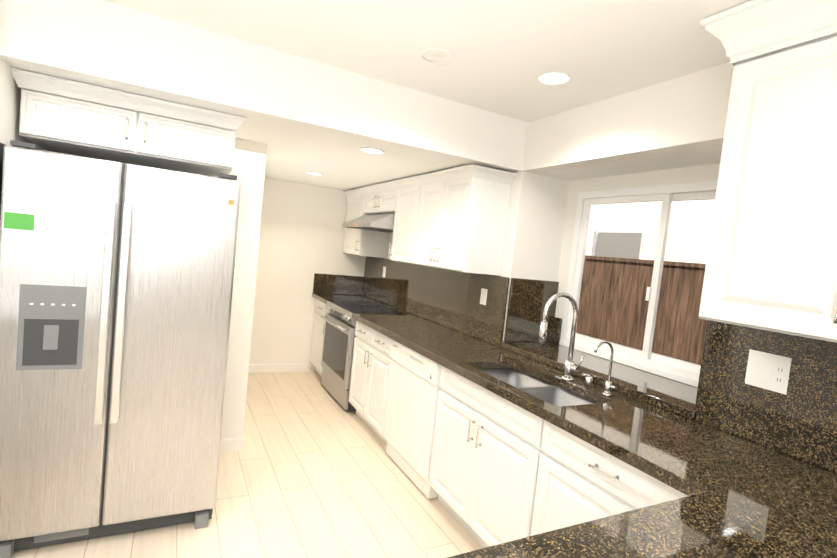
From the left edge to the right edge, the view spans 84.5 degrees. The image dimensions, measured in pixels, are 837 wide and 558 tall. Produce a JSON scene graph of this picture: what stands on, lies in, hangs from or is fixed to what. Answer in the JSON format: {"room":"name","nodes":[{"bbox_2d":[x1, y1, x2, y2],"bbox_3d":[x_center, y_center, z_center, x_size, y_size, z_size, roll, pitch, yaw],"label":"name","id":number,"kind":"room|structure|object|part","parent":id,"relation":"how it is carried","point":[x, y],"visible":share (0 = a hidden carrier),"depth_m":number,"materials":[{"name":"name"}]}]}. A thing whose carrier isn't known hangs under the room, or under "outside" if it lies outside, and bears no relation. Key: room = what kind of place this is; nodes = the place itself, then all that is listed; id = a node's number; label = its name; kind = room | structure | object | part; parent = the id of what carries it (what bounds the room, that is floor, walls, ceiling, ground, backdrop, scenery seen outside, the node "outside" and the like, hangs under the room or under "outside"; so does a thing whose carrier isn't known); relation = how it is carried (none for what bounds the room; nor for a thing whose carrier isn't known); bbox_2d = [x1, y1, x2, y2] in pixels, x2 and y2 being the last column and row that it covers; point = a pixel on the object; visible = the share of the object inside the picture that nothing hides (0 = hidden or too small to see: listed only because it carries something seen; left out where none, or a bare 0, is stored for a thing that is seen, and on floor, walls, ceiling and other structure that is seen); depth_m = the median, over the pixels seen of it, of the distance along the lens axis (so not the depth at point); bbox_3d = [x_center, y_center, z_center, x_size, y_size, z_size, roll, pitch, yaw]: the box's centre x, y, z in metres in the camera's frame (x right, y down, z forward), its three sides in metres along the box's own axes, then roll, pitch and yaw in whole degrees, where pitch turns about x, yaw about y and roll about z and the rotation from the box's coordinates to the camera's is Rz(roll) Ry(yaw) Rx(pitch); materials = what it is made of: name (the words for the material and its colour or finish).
{"room":"kitchen","nodes":[
{"label":"kitchen","id":0,"kind":"room"},
{"bbox_2d":[0,57,45,150],"bbox_3d":[-3.275,-0.144,1.614,2.930,2.440,1.110,4,4,-28],"label":"wall","id":1,"kind":"structure","parent":0,"point":[10,95],"depth_m":2.00,"materials":[{"name":"white paint"}]},
{"bbox_2d":[221,138,266,438],"bbox_3d":[-2.147,-0.155,3.743,1.300,2.440,2.020,4,4,-28],"label":"wall block","id":2,"kind":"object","parent":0,"point":[249,162],"visible":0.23,"depth_m":3.12,"materials":[{"name":"white paint"}]},
{"bbox_2d":[11,68,247,176],"bbox_3d":[-1.504,-0.780,2.498,1.000,0.271,0.637,4,4,-28],"label":"upper cabinet","id":3,"kind":"object","parent":2,"relation":"attached to","point":[63,116],"visible":0.98,"depth_m":2.25,"materials":[{"name":"white wood"}]},
{"bbox_2d":[237,434,244,450],"bbox_3d":[-1.657,1.057,4.059,0.012,0.095,1.912,4,4,-28],"label":"baseboard","id":4,"kind":"structure","parent":2,"relation":"attached to","point":[241,440],"depth_m":3.21,"materials":[{"name":"white wood"}]},
{"bbox_2d":[12,371,481,557],"bbox_3d":[-1.164,1.389,1.020,6.300,0.100,8.300,4,4,-28],"label":"floor","id":5,"kind":"structure","parent":0,"point":[313,469],"depth_m":2.69,"materials":[{"name":"beige wood"}]},
{"bbox_2d":[0,140,240,557],"bbox_3d":[-1.547,0.315,2.436,0.937,1.786,0.883,4,4,-28],"label":"fridge","id":6,"kind":"object","parent":5,"relation":"on","point":[116,284],"visible":1,"depth_m":2.07,"materials":[{"name":"silver metal"}]},
{"bbox_2d":[314,300,328,311],"bbox_3d":[-0.840,0.685,5.194,0.586,0.868,0.569,4,4,-28],"label":"base cabinet","id":7,"kind":"object","parent":5,"relation":"on","point":[319,307],"depth_m":5.08,"materials":[{"name":"white wood"}]},
{"bbox_2d":[312,292,381,303],"bbox_3d":[-0.810,0.228,5.160,0.626,0.045,0.572,4,4,-28],"label":"countertop","id":8,"kind":"structure","parent":7,"relation":"on","point":[324,296],"depth_m":5.11,"materials":[{"name":"brown stone"}]},
{"bbox_2d":[310,312,836,557],"bbox_3d":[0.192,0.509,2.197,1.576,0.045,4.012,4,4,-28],"label":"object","id":9,"kind":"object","parent":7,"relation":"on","point":[625,475],"depth_m":1.81,"materials":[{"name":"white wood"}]},
{"bbox_2d":[482,364,601,403],"bbox_3d":[0.566,0.661,2.373,0.430,0.224,0.790,4,4,-28],"label":"sink","id":10,"kind":"object","parent":9,"relation":"in","point":[538,386],"depth_m":2.49,"materials":[{"name":"silver metal"}]},
{"bbox_2d":[534,292,613,387],"bbox_3d":[0.778,0.309,2.284,0.264,0.462,0.291,4,4,-28],"label":"faucet","id":11,"kind":"object","parent":9,"relation":"on","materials":[{"name":"silver metal"}]},
{"bbox_2d":[320,300,407,410],"bbox_3d":[-0.598,0.713,4.545,0.607,0.898,0.796,4,4,-28],"label":"range","id":12,"kind":"object","parent":5,"relation":"on","point":[339,336],"visible":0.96,"depth_m":4.36,"materials":[{"name":"silver metal"}]},
{"bbox_3d":[-0.809,0.422,4.403,0.064,0.024,0.716,4,4,-28],"label":"handle","id":13,"kind":"part","parent":12,"relation":"part of","materials":[{"name":"silver metal"}]},
{"bbox_3d":[-0.751,0.323,4.421,0.047,0.125,0.796,4,4,-28],"label":"control panel","id":14,"kind":"part","parent":12,"relation":"part of","materials":[{"name":"silver metal"}]},
{"bbox_2d":[384,339,440,498],"bbox_3d":[0.180,0.904,3.205,0.598,0.853,0.667,4,4,-28],"label":"dishwasher","id":15,"kind":"object","parent":5,"relation":"on","point":[413,391],"visible":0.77,"depth_m":3.01,"materials":[{"name":"white"}]},
{"bbox_2d":[0,0,527,190],"bbox_3d":[-1.092,-1.177,3.792,3.120,0.440,2.955,4,4,-28],"label":"ceiling soffit","id":16,"kind":"structure","parent":0,"point":[303,115],"depth_m":2.38,"materials":[{"name":"white paint"}]},
{"bbox_2d":[305,171,322,175],"bbox_3d":[-0.951,-0.962,4.204,0.161,0.010,0.161,4,4,-28],"label":"recessed light","id":17,"kind":"object","parent":16,"relation":"attached to","point":[314,173],"visible":1,"depth_m":4.19,"materials":[{"name":"white"}]},
{"bbox_2d":[359,147,383,153],"bbox_3d":[-0.298,-0.819,2.945,0.161,0.010,0.161,4,4,-28],"label":"recessed light","id":18,"kind":"object","parent":16,"relation":"attached to","point":[369,150],"visible":0.96,"depth_m":2.93,"materials":[{"name":"white"}]},
{"bbox_2d":[249,178,365,363],"bbox_3d":[-1.258,-0.156,5.280,1.900,2.440,0.120,4,4,-28],"label":"wall","id":19,"kind":"structure","parent":0,"point":[301,236],"depth_m":5.15,"materials":[{"name":"white paint"}]},
{"bbox_2d":[248,363,315,372],"bbox_3d":[-1.639,0.994,5.137,1.000,0.095,0.012,4,4,-28],"label":"baseboard","id":20,"kind":"structure","parent":19,"relation":"attached to","point":[294,367],"depth_m":5.18,"materials":[{"name":"white wood"}]},
{"bbox_2d":[314,273,361,295],"bbox_3d":[-0.930,0.066,5.392,0.600,0.225,0.020,4,4,-28],"label":"backsplash","id":21,"kind":"structure","parent":19,"relation":"attached to","point":[344,285],"depth_m":5.38,"materials":[{"name":"brown stone"}]},
{"bbox_2d":[103,0,749,121],"bbox_3d":[-0.402,-1.008,-0.529,5.900,0.120,5.345,4,4,-28],"label":"ceiling","id":22,"kind":"structure","parent":0,"point":[506,53],"depth_m":2.01,"materials":[{"name":"white paint"}]},
{"bbox_2d":[420,48,454,63],"bbox_3d":[0.092,-1.064,2.185,0.165,0.061,0.165,4,4,-28],"label":"recessed light","id":23,"kind":"object","parent":22,"relation":"in","point":[437,56],"visible":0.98,"depth_m":2.17,"materials":[{"name":"white"}]},
{"bbox_2d":[537,71,570,84],"bbox_3d":[0.676,-1.002,2.303,0.161,0.010,0.161,4,4,-28],"label":"recessed light","id":24,"kind":"object","parent":22,"relation":"in","point":[549,78],"visible":1,"depth_m":2.30,"materials":[{"name":"white"}]},
{"bbox_2d":[379,62,733,341],"bbox_3d":[0.296,0.088,3.888,0.120,2.440,4.310,4,4,-28],"label":"wall","id":25,"kind":"structure","parent":0,"point":[683,113],"depth_m":2.44,"materials":[{"name":"white paint"}]},
{"bbox_2d":[342,192,389,257],"bbox_3d":[-0.588,-0.586,5.182,0.316,0.645,0.572,4,4,-28],"label":"upper cabinet","id":26,"kind":"object","parent":25,"relation":"attached to","point":[360,242],"depth_m":4.98,"materials":[{"name":"white wood"}]},
{"bbox_2d":[362,192,377,215],"bbox_3d":[-0.341,-0.758,4.735,0.316,0.200,0.400,4,4,-28],"label":"upper cabinet","id":27,"kind":"object","parent":25,"relation":"attached to","point":[369,200],"depth_m":4.71,"materials":[{"name":"white wood"}]},
{"bbox_2d":[382,266,385,276],"bbox_3d":[-0.372,-0.077,4.989,0.007,0.116,0.072,4,4,-28],"label":"light switch","id":28,"kind":"object","parent":25,"relation":"attached to","point":[384,271],"visible":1,"depth_m":4.98,"materials":[{"name":"white plastic"}]},
{"bbox_2d":[374,188,393,213],"bbox_3d":[-0.157,-0.718,4.382,0.316,0.200,0.400,4,4,-28],"label":"upper cabinet","id":29,"kind":"object","parent":25,"relation":"attached to","point":[385,196],"depth_m":4.34,"materials":[{"name":"white wood"}]},
{"bbox_2d":[343,212,394,232],"bbox_3d":[-0.362,-0.559,4.521,0.527,0.164,0.792,4,4,-28],"label":"range hood","id":30,"kind":"object","parent":29,"relation":"attached to","point":[381,222],"visible":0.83,"depth_m":4.25,"materials":[{"name":"silver metal"}]},
{"bbox_2d":[390,184,417,263],"bbox_3d":[0.020,-0.453,4.010,0.316,0.645,0.463,4,4,-28],"label":"upper cabinet","id":31,"kind":"object","parent":25,"relation":"attached to","point":[406,197],"depth_m":3.95,"materials":[{"name":"white wood"}]},
{"bbox_2d":[410,172,512,274],"bbox_3d":[0.298,-0.392,3.473,0.316,0.645,0.752,4,4,-28],"label":"upper cabinet","id":32,"kind":"object","parent":25,"relation":"attached to","point":[454,219],"depth_m":3.19,"materials":[{"name":"white wood"}]},
{"bbox_2d":[480,288,487,304],"bbox_3d":[0.473,0.129,3.357,0.007,0.116,0.072,4,4,-28],"label":"electrical outlet","id":33,"kind":"object","parent":25,"relation":"attached to","point":[483,298],"visible":1,"depth_m":3.35,"materials":[{"name":"white plastic"}]},
{"bbox_2d":[362,256,836,471],"bbox_3d":[0.588,0.228,3.154,0.021,0.481,5.396,4,4,-28],"label":"backsplash","id":34,"kind":"structure","parent":25,"relation":"attached to","point":[802,422],"depth_m":1.85,"materials":[{"name":"brown stone"}]},
{"bbox_2d":[698,0,836,342],"bbox_3d":[1.414,-0.331,1.332,0.329,1.066,0.889,4,4,-28],"label":"upper cabinet","id":35,"kind":"object","parent":25,"relation":"attached to","point":[771,262],"depth_m":1.47,"materials":[{"name":"white wood"}]},
{"bbox_2d":[555,193,578,339],"bbox_3d":[1.095,-0.080,3.318,0.120,1.055,0.105,4,4,-28],"label":"wall","id":36,"kind":"structure","parent":0,"point":[568,235],"depth_m":3.28,"materials":[{"name":"white paint"}]},
{"bbox_2d":[524,174,568,280],"bbox_3d":[0.877,0.180,3.362,0.430,2.440,0.120,4,4,-28],"label":"wall","id":37,"kind":"structure","parent":36,"relation":"attached to","point":[547,227],"depth_m":3.25,"materials":[{"name":"white paint"}]},
{"bbox_2d":[537,146,721,180],"bbox_3d":[1.314,-0.699,2.654,0.430,0.120,1.355,4,4,-28],"label":"ceiling","id":38,"kind":"structure","parent":0,"point":[706,156],"depth_m":2.59,"materials":[{"name":"white paint"}]},
{"bbox_2d":[568,163,719,193],"bbox_3d":[1.440,-0.585,2.732,0.120,0.090,1.355,4,4,-28],"label":"wall","id":39,"kind":"structure","parent":0,"point":[702,173],"depth_m":2.73,"materials":[{"name":"white paint"}]},
{"bbox_3d":[1.323,0.542,2.800,0.120,0.070,1.355,4,4,-28],"label":"wall","id":40,"kind":"structure","parent":0,"visible":0},
{"bbox_2d":[559,181,716,386],"bbox_3d":[1.366,-0.007,2.723,0.095,1.072,1.210,4,4,-28],"label":"sliding window","id":41,"kind":"structure","parent":40,"relation":"in","point":[637,271],"depth_m":2.75,"materials":[{"name":"glass"}]},
{"bbox_3d":[2.197,0.505,0.223,0.120,2.440,3.990,4,4,-28],"label":"wall","id":42,"kind":"structure","parent":0,"visible":0},
{"bbox_2d":[745,349,791,394],"bbox_3d":[1.312,0.347,1.735,0.008,0.135,0.139,4,4,-28],"label":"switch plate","id":43,"kind":"object","parent":42,"relation":"attached to","point":[768,371],"visible":1,"depth_m":1.73,"materials":[{"name":"white plastic"}]}
]}

